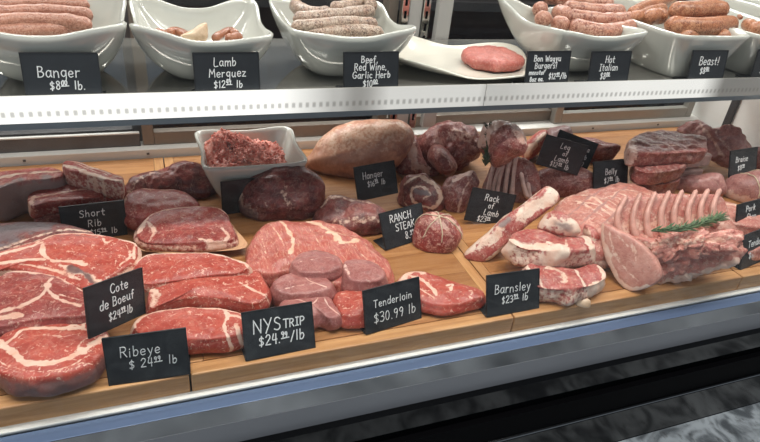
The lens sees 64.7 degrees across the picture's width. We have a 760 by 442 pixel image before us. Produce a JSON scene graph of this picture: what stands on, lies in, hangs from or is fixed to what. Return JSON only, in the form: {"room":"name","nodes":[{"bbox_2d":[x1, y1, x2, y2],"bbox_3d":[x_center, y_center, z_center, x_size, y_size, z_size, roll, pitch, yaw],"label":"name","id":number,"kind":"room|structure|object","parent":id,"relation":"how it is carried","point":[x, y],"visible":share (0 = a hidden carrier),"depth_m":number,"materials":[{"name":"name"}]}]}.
{"room":"food shop","nodes":[
{"label":"food shop","id":0,"kind":"room"},
{"bbox_3d":[0.387,1.208,0.762,8.000,0.050,6.700,-6,33,-20],"label":"floor","id":1,"kind":"structure","parent":0,"visible":0},
{"bbox_2d":[0,0,759,441],"bbox_3d":[-0.150,-0.201,0.908,2.570,2.100,0.743,-6,33,-20],"label":"display case","id":2,"kind":"object","parent":1,"relation":"on","point":[687,370],"visible":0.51,"depth_m":0.96,"materials":[{"name":"metal"}]},
{"bbox_2d":[0,158,189,426],"bbox_3d":[-0.554,0.065,0.908,0.458,0.030,0.620,-6,33,-20],"label":"cutting board","id":3,"kind":"object","parent":2,"relation":"on","point":[14,410],"visible":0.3,"depth_m":0.71,"materials":[{"name":"brown wood"}]},
{"bbox_2d":[0,167,66,221],"bbox_3d":[-0.584,-0.050,0.995,0.116,0.063,0.065,-17,38,-34],"label":"rib slab","id":4,"kind":"object","parent":3,"relation":"on","point":[16,186],"visible":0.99,"depth_m":0.97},
{"bbox_2d":[34,212,60,223],"bbox_3d":[-0.501,-0.009,0.980,0.115,0.030,0.046,-8,34,-23],"label":"rib","id":5,"kind":"object","parent":3,"relation":"on","point":[55,217],"visible":0.22,"depth_m":0.95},
{"bbox_2d":[27,184,105,218],"bbox_3d":[-0.516,-0.038,0.990,0.115,0.030,0.070,-12,35,-28],"label":"rib","id":6,"kind":"object","parent":5,"relation":"on","point":[47,201],"visible":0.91,"depth_m":0.97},
{"bbox_2d":[62,161,124,199],"bbox_3d":[-0.476,-0.067,0.996,0.130,0.036,0.034,16,32,16],"label":"rib","id":7,"kind":"object","parent":6,"relation":"on","point":[77,174],"visible":1,"depth_m":0.98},
{"bbox_2d":[0,323,109,396],"bbox_3d":[-0.396,0.158,0.718,0.137,0.035,0.125,-6,33,-20],"label":"steak","id":8,"kind":"object","parent":3,"relation":"on","point":[52,360],"visible":0.94,"depth_m":0.69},
{"bbox_2d":[0,271,85,335],"bbox_3d":[-0.427,0.098,0.771,0.148,0.028,0.111,-6,33,-20],"label":"steak","id":9,"kind":"object","parent":8,"relation":"on","point":[27,299],"visible":0.96,"depth_m":0.75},
{"bbox_2d":[0,233,141,290],"bbox_3d":[-0.436,0.055,0.836,0.195,0.037,0.115,8,31,3],"label":"steak","id":10,"kind":"object","parent":3,"relation":"on","point":[82,260],"visible":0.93,"depth_m":0.82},
{"bbox_2d":[0,222,93,251],"bbox_3d":[-0.492,0.028,0.871,0.155,0.030,0.089,-6,33,-20],"label":"steak","id":11,"kind":"object","parent":10,"relation":"on","point":[12,234],"visible":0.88,"depth_m":0.86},
{"bbox_2d":[58,200,127,236],"bbox_3d":[-0.449,0.000,0.943,0.094,0.066,0.006,-10,35,-25],"label":"price sign","id":12,"kind":"object","parent":3,"relation":"on","point":[106,218],"visible":0.91,"depth_m":0.94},
{"bbox_2d":[82,267,145,338],"bbox_3d":[-0.328,0.100,0.746,0.017,0.085,0.106,18,33,18],"label":"price sign","id":13,"kind":"object","parent":3,"relation":"on","point":[110,303],"visible":1,"depth_m":0.74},
{"bbox_2d":[101,327,190,385],"bbox_3d":[-0.278,0.156,0.720,0.094,0.064,0.038,-4,32,-17],"label":"price sign","id":14,"kind":"object","parent":3,"relation":"on","point":[145,356],"visible":1,"depth_m":0.71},
{"bbox_2d":[164,149,512,390],"bbox_3d":[-0.122,0.020,1.063,0.460,0.030,0.620,-6,33,-20],"label":"cutting board","id":15,"kind":"object","parent":2,"relation":"on","point":[341,345],"visible":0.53,"depth_m":0.86,"materials":[{"name":"brown wood"}]},
{"bbox_2d":[125,160,215,198],"bbox_3d":[-0.386,-0.081,1.098,0.172,0.054,0.088,-6,33,-20],"label":"beef roast","id":16,"kind":"object","parent":15,"relation":"on","point":[189,177],"visible":0.69,"depth_m":1.08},
{"bbox_2d":[130,307,243,354],"bbox_3d":[-0.242,0.140,0.776,0.153,0.034,0.073,-2,32,-13],"label":"steak","id":17,"kind":"object","parent":15,"relation":"on","point":[208,330],"visible":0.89,"depth_m":0.76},
{"bbox_2d":[138,223,247,252],"bbox_3d":[-0.307,0.018,0.973,0.167,0.003,0.129,-6,33,-20],"label":"paper","id":18,"kind":"object","parent":15,"relation":"on","point":[242,242],"visible":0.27,"depth_m":0.95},
{"bbox_2d":[133,206,238,252],"bbox_3d":[-0.308,0.013,0.958,0.158,0.032,0.102,-2,32,-14],"label":"steak","id":19,"kind":"object","parent":18,"relation":"on","point":[193,229],"visible":0.99,"depth_m":0.94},
{"bbox_2d":[124,188,199,230],"bbox_3d":[-0.364,-0.020,1.001,0.128,0.042,0.088,-6,33,-20],"label":"steak","id":20,"kind":"object","parent":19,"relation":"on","point":[140,204],"visible":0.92,"depth_m":0.99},
{"bbox_2d":[146,270,271,313],"bbox_3d":[-0.236,0.101,0.830,0.167,0.034,0.091,-6,33,-20],"label":"steak","id":21,"kind":"object","parent":15,"relation":"on","point":[241,293],"visible":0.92,"depth_m":0.81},
{"bbox_2d":[133,252,252,292],"bbox_3d":[-0.266,0.067,0.854,0.163,0.025,0.069,-6,33,-20],"label":"steak","id":22,"kind":"object","parent":21,"relation":"on","point":[162,269],"visible":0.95,"depth_m":0.84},
{"bbox_2d":[220,178,254,213],"bbox_3d":[-0.232,-0.045,1.054,0.092,0.063,0.007,-9,34,-24],"label":"price sign","id":23,"kind":"object","parent":15,"relation":"on","point":[231,191],"visible":0.41,"depth_m":1.04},
{"bbox_2d":[194,126,307,197],"bbox_3d":[-0.242,-0.102,1.126,0.188,0.089,0.169,-6,33,-20],"label":"bowl","id":24,"kind":"object","parent":15,"relation":"on","point":[284,136],"visible":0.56,"depth_m":1.11,"materials":[{"name":"white ceramic"}]},
{"bbox_2d":[204,127,286,166],"bbox_3d":[-0.248,-0.114,1.112,0.149,0.101,0.125,-6,33,-20],"label":"ground meat","id":25,"kind":"object","parent":24,"relation":"in","point":[225,148],"visible":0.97,"depth_m":1.08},
{"bbox_2d":[241,301,315,360],"bbox_3d":[-0.131,0.140,0.778,0.094,0.059,0.038,-8,34,-22],"label":"price sign","id":26,"kind":"object","parent":15,"relation":"on","point":[273,331],"visible":1,"depth_m":0.77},
{"bbox_2d":[238,163,324,220],"bbox_3d":[-0.174,-0.056,1.068,0.155,0.083,0.087,-1,32,-12],"label":"round roast","id":27,"kind":"object","parent":15,"relation":"on","point":[289,193],"visible":0.95,"depth_m":1.04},
{"bbox_2d":[270,273,336,305],"bbox_3d":[-0.112,0.101,0.862,0.095,0.038,0.068,-6,33,-20],"label":"medallion","id":28,"kind":"object","parent":15,"relation":"on","point":[290,286],"visible":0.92,"depth_m":0.84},
{"bbox_2d":[279,297,341,330],"bbox_3d":[-0.098,0.126,0.830,0.082,0.030,0.071,-9,34,-24],"label":"medallion","id":29,"kind":"object","parent":15,"relation":"on","point":[326,316],"visible":0.62,"depth_m":0.82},
{"bbox_2d":[245,220,394,292],"bbox_3d":[-0.091,0.047,0.950,0.239,0.043,0.181,7,31,2],"label":"steak","id":30,"kind":"object","parent":15,"relation":"on","point":[271,252],"visible":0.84,"depth_m":0.93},
{"bbox_2d":[289,250,342,280],"bbox_3d":[-0.093,0.065,0.894,0.085,0.025,0.068,-4,32,-16],"label":"medallion","id":31,"kind":"object","parent":30,"relation":"on","point":[313,263],"visible":0.98,"depth_m":0.88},
{"bbox_2d":[341,259,388,290],"bbox_3d":[-0.026,0.087,0.891,0.071,0.048,0.071,-6,33,-20],"label":"medallion","id":32,"kind":"object","parent":30,"relation":"on","point":[357,275],"visible":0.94,"depth_m":0.87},
{"bbox_2d":[311,195,385,235],"bbox_3d":[-0.052,-0.014,1.053,0.145,0.049,0.086,-6,33,-20],"label":"beef chunk","id":33,"kind":"object","parent":15,"relation":"on","point":[361,217],"visible":0.77,"depth_m":1.03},
{"bbox_2d":[332,290,364,328],"bbox_3d":[-0.027,0.120,0.854,0.084,0.030,0.072,-6,33,-20],"label":"piece of meat","id":34,"kind":"object","parent":15,"relation":"on","point":[349,304],"visible":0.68,"depth_m":0.83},
{"bbox_2d":[305,119,413,177],"bbox_3d":[-0.044,-0.164,1.247,0.230,0.108,0.142,-6,33,-20],"label":"ham","id":35,"kind":"object","parent":15,"relation":"on","point":[346,146],"visible":0.88,"depth_m":1.21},
{"bbox_2d":[353,160,397,199],"bbox_3d":[-0.007,-0.075,1.113,0.095,0.062,0.029,-16,38,-33],"label":"price sign","id":36,"kind":"object","parent":15,"relation":"on","point":[375,180],"visible":0.99,"depth_m":1.11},
{"bbox_2d":[360,277,421,334],"bbox_3d":[0.015,0.115,0.844,0.094,0.062,0.038,-13,36,-29],"label":"price sign","id":37,"kind":"object","parent":15,"relation":"on","point":[390,305],"visible":1,"depth_m":0.84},
{"bbox_2d":[373,203,422,250],"bbox_3d":[0.039,0.008,1.030,0.094,0.059,0.038,-17,38,-34],"label":"price sign","id":38,"kind":"object","parent":15,"relation":"on","point":[397,225],"visible":0.91,"depth_m":1.02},
{"bbox_2d":[412,211,462,252],"bbox_3d":[0.098,0.015,1.028,0.082,0.055,0.073,-6,33,-20],"label":"tied roast","id":39,"kind":"object","parent":15,"relation":"on","point":[433,232],"visible":1,"depth_m":1.01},
{"bbox_2d":[397,271,485,315],"bbox_3d":[0.085,0.110,0.895,0.136,0.027,0.086,19,33,20],"label":"steak","id":40,"kind":"object","parent":15,"relation":"on","point":[440,296],"visible":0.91,"depth_m":0.88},
{"bbox_2d":[0,38,759,130],"bbox_3d":[-0.200,-0.256,1.017,2.520,0.045,0.328,-6,33,-20],"label":"display shelf","id":41,"kind":"object","parent":2,"relation":"attached to","point":[138,91],"visible":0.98,"depth_m":0.94,"materials":[{"name":"metal"}]},
{"bbox_2d":[18,52,105,94],"bbox_3d":[-0.420,-0.194,0.797,0.093,0.063,0.038,-4,32,-17],"label":"price sign","id":42,"kind":"object","parent":41,"relation":"on","point":[43,73],"visible":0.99,"depth_m":0.79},
{"bbox_2d":[0,0,126,81],"bbox_3d":[-0.474,-0.261,0.863,0.213,0.096,0.218,-6,33,-20],"label":"serving bowl","id":43,"kind":"object","parent":41,"relation":"on","point":[106,37],"visible":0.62,"depth_m":0.79,"materials":[{"name":"white ceramic"}]},
{"bbox_2d":[0,23,76,35],"bbox_3d":[-0.475,-0.262,0.827,0.147,0.024,0.028,-10,35,-25],"label":"sausage","id":44,"kind":"object","parent":43,"relation":"in","point":[29,29],"visible":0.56,"depth_m":0.82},
{"bbox_2d":[0,12,92,30],"bbox_3d":[-0.473,-0.272,0.823,0.145,0.025,0.044,-6,33,-20],"label":"sausage","id":45,"kind":"object","parent":44,"relation":"on","point":[70,21],"visible":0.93,"depth_m":0.83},
{"bbox_2d":[0,0,89,7],"bbox_3d":[-0.495,-0.312,0.865,0.139,0.023,0.032,-10,34,-25],"label":"sausage","id":46,"kind":"object","parent":43,"relation":"in","point":[84,3],"visible":0.33,"depth_m":0.87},
{"bbox_2d":[0,3,92,20],"bbox_3d":[-0.481,-0.292,0.842,0.144,0.024,0.041,-8,34,-22],"label":"sausage","id":47,"kind":"object","parent":43,"relation":"in","point":[40,8],"visible":0.66,"depth_m":0.85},
{"bbox_2d":[129,0,272,79],"bbox_3d":[-0.278,-0.281,0.934,0.202,0.095,0.215,-6,33,-20],"label":"serving bowl","id":48,"kind":"object","parent":41,"relation":"on","point":[172,53],"visible":0.67,"depth_m":0.95,"materials":[{"name":"white ceramic"}]},
{"bbox_2d":[166,27,187,36],"bbox_3d":[-0.299,-0.281,0.901,0.047,0.015,0.028,16,32,15],"label":"sausage","id":49,"kind":"object","parent":48,"relation":"in","point":[177,31],"visible":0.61,"depth_m":0.90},
{"bbox_2d":[180,23,207,40],"bbox_3d":[-0.275,-0.278,0.887,0.040,0.030,0.026,-6,33,-20],"label":"wedge","id":50,"kind":"object","parent":48,"relation":"in","point":[200,32],"visible":0.89,"depth_m":0.88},
{"bbox_2d":[211,27,238,40],"bbox_3d":[-0.238,-0.285,0.919,0.029,0.014,0.061,16,32,16],"label":"sausage","id":51,"kind":"object","parent":48,"relation":"in","point":[219,35],"visible":0.83,"depth_m":0.91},
{"bbox_2d":[225,32,242,40],"bbox_3d":[-0.224,-0.281,0.918,0.030,0.014,0.016,-23,42,-40],"label":"sausage","id":52,"kind":"object","parent":48,"relation":"in","point":[236,35],"visible":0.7,"depth_m":0.91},
{"bbox_2d":[192,52,259,90],"bbox_3d":[-0.222,-0.214,0.866,0.093,0.063,0.038,-8,34,-22],"label":"price sign","id":53,"kind":"object","parent":41,"relation":"on","point":[213,71],"visible":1,"depth_m":0.85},
{"bbox_2d":[269,0,416,76],"bbox_3d":[-0.070,-0.305,1.014,0.207,0.094,0.209,-6,33,-20],"label":"serving bowl","id":54,"kind":"object","parent":41,"relation":"on","point":[321,54],"visible":0.66,"depth_m":0.94,"materials":[{"name":"white ceramic"}]},
{"bbox_2d":[289,0,329,13],"bbox_3d":[-0.121,-0.348,0.990,0.085,0.024,0.046,22,34,24],"label":"sausage","id":55,"kind":"object","parent":54,"relation":"in","point":[295,5],"visible":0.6,"depth_m":0.98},
{"bbox_2d":[293,5,374,20],"bbox_3d":[-0.071,-0.340,0.993,0.172,0.026,0.027,-22,41,-39],"label":"sausage","id":56,"kind":"object","parent":54,"relation":"in","point":[360,10],"visible":0.71,"depth_m":0.98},
{"bbox_2d":[306,24,383,36],"bbox_3d":[-0.068,-0.307,0.974,0.156,0.024,0.034,-8,34,-23],"label":"sausage","id":57,"kind":"object","parent":54,"relation":"in","point":[346,30],"visible":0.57,"depth_m":0.98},
{"bbox_2d":[291,16,377,30],"bbox_3d":[-0.074,-0.319,0.975,0.156,0.024,0.034,-13,36,-29],"label":"sausage","id":58,"kind":"object","parent":57,"relation":"on","point":[314,23],"visible":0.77,"depth_m":0.96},
{"bbox_2d":[330,0,363,7],"bbox_3d":[-0.048,-0.388,1.066,0.034,0.025,0.144,16,32,15],"label":"sausage","id":59,"kind":"object","parent":54,"relation":"in","point":[344,3],"visible":0.53,"depth_m":1.02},
{"bbox_2d":[335,51,398,87],"bbox_3d":[-0.018,-0.236,0.939,0.093,0.063,0.038,-8,34,-23],"label":"price sign","id":60,"kind":"object","parent":41,"relation":"on","point":[376,68],"visible":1,"depth_m":0.93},
{"bbox_2d":[399,36,525,79],"bbox_3d":[0.152,-0.301,1.106,0.275,0.034,0.214,1,31,-9],"label":"platter","id":61,"kind":"object","parent":41,"relation":"on","point":[419,53],"visible":0.61,"depth_m":1.11,"materials":[{"name":"white ceramic"}]},
{"bbox_2d":[461,45,524,72],"bbox_3d":[0.209,-0.302,1.113,0.119,0.025,0.111,-6,33,-20],"label":"patty","id":62,"kind":"object","parent":61,"relation":"on","point":[490,58],"visible":1,"depth_m":1.08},
{"bbox_2d":[512,51,571,82],"bbox_3d":[0.286,-0.268,1.049,0.093,0.063,0.038,-8,34,-23],"label":"price sign","id":63,"kind":"object","parent":41,"relation":"on","point":[541,66],"visible":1,"depth_m":1.04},
{"bbox_2d":[498,0,647,71],"bbox_3d":[0.360,-0.364,1.175,0.213,0.109,0.241,-6,33,-20],"label":"serving bowl","id":64,"kind":"object","parent":41,"relation":"on","point":[519,17],"visible":0.58,"depth_m":1.10,"materials":[{"name":"white ceramic"}]},
{"bbox_2d":[532,1,547,15],"bbox_3d":[0.327,-0.433,1.226,0.032,0.032,0.030,9,31,4],"label":"sausage","id":65,"kind":"object","parent":64,"relation":"in","point":[541,5],"visible":0.68,"depth_m":1.22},
{"bbox_2d":[534,10,551,25],"bbox_3d":[0.319,-0.395,1.172,0.035,0.032,0.031,-6,33,-20],"label":"sausage","id":66,"kind":"object","parent":64,"relation":"in","point":[543,17],"visible":0.86,"depth_m":1.16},
{"bbox_2d":[550,15,569,30],"bbox_3d":[0.354,-0.387,1.180,0.035,0.032,0.036,-6,33,-20],"label":"sausage","id":67,"kind":"object","parent":64,"relation":"in","point":[559,22],"visible":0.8,"depth_m":1.17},
{"bbox_2d":[551,4,571,17],"bbox_3d":[0.369,-0.419,1.213,0.034,0.033,0.052,-6,33,-20],"label":"sausage","id":68,"kind":"object","parent":64,"relation":"in","point":[562,10],"visible":0.67,"depth_m":1.20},
{"bbox_2d":[556,0,613,4],"bbox_3d":[0.435,-0.464,1.273,0.123,0.034,0.036,10,31,6],"label":"sausage","id":69,"kind":"object","parent":64,"relation":"in","point":[562,2],"visible":0.22,"depth_m":1.26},
{"bbox_2d":[564,0,625,12],"bbox_3d":[0.443,-0.431,1.232,0.138,0.033,0.046,1,31,-8],"label":"sausage","id":70,"kind":"object","parent":64,"relation":"in","point":[599,7],"visible":0.43,"depth_m":1.21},
{"bbox_2d":[568,9,631,22],"bbox_3d":[0.452,-0.406,1.210,0.157,0.034,0.057,-6,33,-20],"label":"sausage","id":71,"kind":"object","parent":64,"relation":"in","point":[593,16],"visible":0.56,"depth_m":1.19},
{"bbox_2d":[569,18,636,35],"bbox_3d":[0.450,-0.376,1.178,0.159,0.034,0.068,-6,33,-20],"label":"sausage","id":72,"kind":"object","parent":64,"relation":"in","point":[578,25],"visible":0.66,"depth_m":1.15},
{"bbox_2d":[574,51,631,81],"bbox_3d":[0.410,-0.280,1.091,0.093,0.063,0.038,-8,34,-22],"label":"price sign","id":73,"kind":"object","parent":41,"relation":"on","point":[603,65],"visible":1,"depth_m":1.08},
{"bbox_2d":[614,0,749,76],"bbox_3d":[0.582,-0.401,1.296,0.202,0.090,0.340,-6,33,-20],"label":"serving dish","id":74,"kind":"object","parent":41,"relation":"on","point":[662,51],"visible":0.34,"depth_m":1.17,"materials":[{"name":"white ceramic"}]},
{"bbox_2d":[631,3,667,21],"bbox_3d":[0.572,-0.444,1.280,0.031,0.027,0.191,28,37,31],"label":"sausage","id":75,"kind":"object","parent":74,"relation":"in","point":[638,15],"visible":0.42,"depth_m":1.22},
{"bbox_2d":[642,8,667,24],"bbox_3d":[0.566,-0.424,1.242,0.071,0.035,0.039,-15,37,-31],"label":"sausage","id":76,"kind":"object","parent":75,"relation":"on","point":[652,16],"visible":0.91,"depth_m":1.22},
{"bbox_2d":[628,0,676,11],"bbox_3d":[0.620,-0.487,1.350,0.035,0.027,0.340,26,36,30],"label":"sausage","id":77,"kind":"object","parent":74,"relation":"in","point":[646,3],"visible":0.44,"depth_m":1.29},
{"bbox_2d":[664,15,738,35],"bbox_3d":[0.660,-0.395,1.215,0.201,0.040,0.055,-10,34,-25],"label":"sausage","id":78,"kind":"object","parent":74,"relation":"in","point":[708,26],"visible":0.8,"depth_m":1.18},
{"bbox_2d":[668,0,729,17],"bbox_3d":[0.656,-0.432,1.233,0.174,0.040,0.044,-12,35,-27],"label":"sausage","id":79,"kind":"object","parent":78,"relation":"on","point":[701,8],"visible":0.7,"depth_m":1.21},
{"bbox_2d":[679,29,730,35],"bbox_3d":[0.644,-0.372,1.209,0.133,0.038,0.056,-6,33,-20],"label":"sausage","id":80,"kind":"object","parent":74,"relation":"in","point":[724,32],"visible":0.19,"depth_m":1.19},
{"bbox_2d":[673,50,728,78],"bbox_3d":[0.632,-0.305,1.174,0.094,0.063,0.039,-6,33,-20],"label":"price sign","id":81,"kind":"object","parent":41,"relation":"on","point":[704,64],"visible":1,"depth_m":1.16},
{"bbox_2d":[668,0,759,74],"bbox_3d":[0.777,-0.421,1.366,0.202,0.090,0.340,-6,33,-20],"label":"serving dish","id":82,"kind":"object","parent":41,"relation":"on","point":[741,61],"visible":0.12,"depth_m":1.24,"materials":[{"name":"white ceramic"}]},
{"bbox_2d":[741,18,755,31],"bbox_3d":[0.815,-0.432,1.323,0.029,0.029,0.046,7,31,1],"label":"sausage","id":83,"kind":"object","parent":82,"relation":"in","point":[745,24],"visible":0.62,"depth_m":1.31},
{"bbox_2d":[748,21,759,33],"bbox_3d":[0.824,-0.419,1.304,0.058,0.029,0.030,-13,36,-29],"label":"sausage","id":84,"kind":"object","parent":82,"relation":"in","point":[754,27],"visible":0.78,"depth_m":1.29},
{"bbox_2d":[722,0,759,17],"bbox_3d":[0.895,-0.475,1.456,0.102,0.112,0.163,-6,33,-20],"label":"serving bowl","id":85,"kind":"object","parent":41,"relation":"on","point":[750,7],"visible":0.12,"depth_m":1.41,"materials":[{"name":"white ceramic"}]},
{"bbox_2d":[735,49,759,77],"bbox_3d":[0.794,-0.325,1.236,0.093,0.063,0.039,-6,33,-20],"label":"price sign","id":86,"kind":"object","parent":41,"relation":"on","point":[755,72],"visible":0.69,"depth_m":1.22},
{"bbox_2d":[398,135,740,331],"bbox_3d":[0.309,-0.026,1.219,0.459,0.030,0.620,-6,33,-20],"label":"cutting board","id":87,"kind":"object","parent":2,"relation":"on","point":[613,298],"visible":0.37,"depth_m":1.00,"materials":[{"name":"brown wood"}]},
{"bbox_2d":[395,135,438,176],"bbox_3d":[0.078,-0.141,1.268,0.092,0.070,0.083,-6,33,-20],"label":"lamb shank","id":88,"kind":"object","parent":87,"relation":"on","point":[414,162],"visible":0.79,"depth_m":1.25},
{"bbox_2d":[397,173,444,211],"bbox_3d":[0.080,-0.062,1.148,0.089,0.058,0.091,-6,33,-20],"label":"rolled roast","id":89,"kind":"object","parent":87,"relation":"on","point":[414,188],"visible":0.91,"depth_m":1.13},
{"bbox_2d":[427,144,456,176],"bbox_3d":[0.128,-0.125,1.237,0.063,0.064,0.083,-6,33,-20],"label":"lamb cut","id":90,"kind":"object","parent":87,"relation":"on","point":[440,158],"visible":1,"depth_m":1.21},
{"bbox_2d":[418,120,480,170],"bbox_3d":[0.151,-0.171,1.307,0.140,0.094,0.111,-6,33,-20],"label":"lamb shoulder","id":91,"kind":"object","parent":87,"relation":"on","point":[460,139],"visible":0.64,"depth_m":1.28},
{"bbox_2d":[442,170,479,212],"bbox_3d":[0.154,-0.062,1.153,0.081,0.069,0.064,-6,33,-20],"label":"breast","id":92,"kind":"object","parent":87,"relation":"on","point":[457,188],"visible":0.91,"depth_m":1.14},
{"bbox_2d":[464,187,516,223],"bbox_3d":[0.204,-0.026,1.110,0.103,0.080,0.019,-2,32,-14],"label":"price sign","id":93,"kind":"object","parent":87,"relation":"on","point":[486,206],"visible":1,"depth_m":1.11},
{"bbox_2d":[478,120,540,202],"bbox_3d":[0.252,-0.119,1.162,0.154,0.174,0.121,-6,33,-20],"label":"rack","id":94,"kind":"object","parent":87,"relation":"on","point":[510,173],"visible":0.91,"depth_m":1.17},
{"bbox_2d":[481,120,492,165],"bbox_3d":[0.200,-0.142,1.097,0.029,0.073,0.056,5,31,-2],"label":"rosemary sprig","id":95,"kind":"object","parent":94,"relation":"on","point":[486,155],"visible":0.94,"depth_m":1.09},
{"bbox_2d":[479,268,539,316],"bbox_3d":[0.196,0.103,0.897,0.095,0.062,0.039,-6,33,-20],"label":"price sign","id":96,"kind":"object","parent":87,"relation":"on","point":[515,291],"visible":1,"depth_m":0.89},
{"bbox_2d":[464,186,559,261],"bbox_3d":[0.224,0.002,1.017,0.168,0.113,0.047,-11,35,-27],"label":"rib","id":97,"kind":"object","parent":87,"relation":"on","point":[490,244],"visible":0.91,"depth_m":1.00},
{"bbox_2d":[522,130,546,159],"bbox_3d":[0.356,-0.178,1.384,0.066,0.067,0.054,-6,33,-20],"label":"trim","id":98,"kind":"structure","parent":87,"relation":"on","point":[534,144],"depth_m":1.36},
{"bbox_2d":[501,229,595,267],"bbox_3d":[0.277,0.045,0.973,0.159,0.043,0.075,6,31,-1],"label":"lamb chop","id":99,"kind":"object","parent":87,"relation":"on","point":[524,247],"visible":1,"depth_m":0.96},
{"bbox_2d":[537,211,580,236],"bbox_3d":[0.297,0.002,0.987,0.069,0.034,0.039,13,32,11],"label":"lamb chop end","id":100,"kind":"object","parent":99,"relation":"on","point":[559,223],"visible":1,"depth_m":0.98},
{"bbox_2d":[539,125,572,152],"bbox_3d":[0.410,-0.183,1.388,0.076,0.082,0.092,11,31,8],"label":"lamb roast","id":101,"kind":"object","parent":87,"relation":"on","point":[553,131],"visible":0.16,"depth_m":1.36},
{"bbox_2d":[522,263,605,305],"bbox_3d":[0.289,0.099,0.938,0.152,0.038,0.080,2,31,-7],"label":"lamb chop","id":102,"kind":"object","parent":87,"relation":"on","point":[563,286],"visible":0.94,"depth_m":0.92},
{"bbox_2d":[538,167,592,197],"bbox_3d":[0.382,-0.091,1.252,0.138,0.059,0.074,10,31,6],"label":"lamb cut","id":103,"kind":"object","parent":87,"relation":"on","point":[565,184],"visible":0.75,"depth_m":1.23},
{"bbox_2d":[535,134,588,174],"bbox_3d":[0.366,-0.133,1.205,0.103,0.079,0.016,4,31,-4],"label":"price sign","id":104,"kind":"object","parent":103,"relation":"on","point":[556,153],"visible":1,"depth_m":1.20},
{"bbox_2d":[557,130,597,168],"bbox_3d":[0.405,-0.147,1.258,0.106,0.084,0.019,4,31,-4],"label":"price sign","id":105,"kind":"object","parent":103,"relation":"on","point":[593,146],"visible":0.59,"depth_m":1.25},
{"bbox_2d":[552,182,657,268],"bbox_3d":[0.425,-0.018,1.136,0.162,0.061,0.333,29,38,32],"label":"pork belly","id":106,"kind":"object","parent":87,"relation":"on","point":[593,207],"visible":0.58,"depth_m":1.11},
{"bbox_2d":[583,224,599,240],"bbox_3d":[0.362,0.027,1.028,0.028,0.036,0.038,-8,34,-23],"label":"trim","id":107,"kind":"structure","parent":106,"relation":"on","point":[590,231],"depth_m":1.01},
{"bbox_2d":[593,159,627,188],"bbox_3d":[0.474,-0.094,1.233,0.094,0.061,0.027,-8,34,-23],"label":"price sign","id":108,"kind":"object","parent":87,"relation":"on","point":[608,172],"visible":0.94,"depth_m":1.23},
{"bbox_2d":[601,188,747,290],"bbox_3d":[0.495,0.030,1.003,0.254,0.129,0.166,4,31,-3],"label":"rack","id":109,"kind":"object","parent":87,"relation":"on","point":[638,258],"visible":0.99,"depth_m":0.98,"materials":[{"name":"food"}]},
{"bbox_2d":[651,210,729,233],"bbox_3d":[0.511,0.002,0.971,0.167,0.020,0.036,-11,35,-26],"label":"rosemary sprig","id":110,"kind":"object","parent":109,"relation":"on","point":[705,221],"visible":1,"depth_m":0.96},
{"bbox_2d":[573,127,759,289],"bbox_3d":[0.740,-0.071,1.373,0.457,0.030,0.620,-6,33,-20],"label":"cutting board","id":111,"kind":"object","parent":2,"relation":"on","point":[750,276],"visible":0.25,"depth_m":1.45,"materials":[{"name":"brown wood"}]},
{"bbox_2d":[582,137,620,162],"bbox_3d":[0.509,-0.170,1.414,0.103,0.051,0.067,15,32,14],"label":"scrap","id":112,"kind":"object","parent":111,"relation":"on","point":[605,151],"visible":0.52,"depth_m":1.38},
{"bbox_2d":[638,166,702,193],"bbox_3d":[0.631,-0.087,1.305,0.203,0.042,0.056,-11,35,-27],"label":"rib cut","id":113,"kind":"object","parent":111,"relation":"on","point":[661,188],"visible":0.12,"depth_m":1.27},
{"bbox_2d":[629,152,711,184],"bbox_3d":[0.625,-0.119,1.284,0.242,0.037,0.089,-6,33,-20],"label":"rib cut","id":114,"kind":"object","parent":113,"relation":"on","point":[657,174],"visible":0.44,"depth_m":1.23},
{"bbox_2d":[624,130,707,166],"bbox_3d":[0.605,-0.159,1.285,0.243,0.035,0.114,-6,33,-20],"label":"rib cut","id":115,"kind":"object","parent":114,"relation":"on","point":[659,147],"visible":1,"depth_m":1.25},
{"bbox_2d":[677,172,726,195],"bbox_3d":[0.702,-0.091,1.321,0.120,0.049,0.063,16,32,16],"label":"piece of meat","id":116,"kind":"object","parent":111,"relation":"on","point":[714,181],"visible":0.77,"depth_m":1.30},
{"bbox_2d":[677,120,751,167],"bbox_3d":[0.789,-0.186,1.412,0.180,0.101,0.097,26,36,29],"label":"meat","id":117,"kind":"object","parent":111,"relation":"on","point":[724,139],"visible":0.67,"depth_m":1.38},
{"bbox_2d":[724,169,759,202],"bbox_3d":[0.808,-0.080,1.301,0.108,0.070,0.073,25,36,28],"label":"tied pork","id":118,"kind":"object","parent":111,"relation":"on","point":[741,187],"visible":0.85,"depth_m":1.29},
{"bbox_2d":[728,147,757,177],"bbox_3d":[0.805,-0.129,1.330,0.092,0.060,0.024,-9,34,-24],"label":"price sign","id":119,"kind":"object","parent":118,"relation":"on","point":[740,160],"visible":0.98,"depth_m":1.33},
{"bbox_2d":[725,201,759,234],"bbox_3d":[0.691,0.003,1.162,0.096,0.048,0.100,19,33,21],"label":"pork chop","id":120,"kind":"object","parent":111,"relation":"on","point":[749,224],"visible":0.4,"depth_m":1.12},
{"bbox_2d":[735,199,759,221],"bbox_3d":[0.707,-0.008,1.144,0.092,0.060,0.023,-11,35,-27],"label":"price sign","id":121,"kind":"object","parent":120,"relation":"on","point":[750,208],"visible":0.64,"depth_m":1.13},
{"bbox_2d":[734,229,759,269],"bbox_3d":[0.670,0.044,1.082,0.092,0.060,0.037,-13,36,-29],"label":"price sign","id":122,"kind":"object","parent":111,"relation":"on","point":[751,241],"visible":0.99,"depth_m":1.07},
{"bbox_2d":[153,0,688,128],"bbox_3d":[0.035,-0.611,2.400,5.000,1.300,0.490,-6,33,-20],"label":"storage unit","id":123,"kind":"object","parent":1,"relation":"on","point":[470,19],"visible":0.02,"depth_m":2.53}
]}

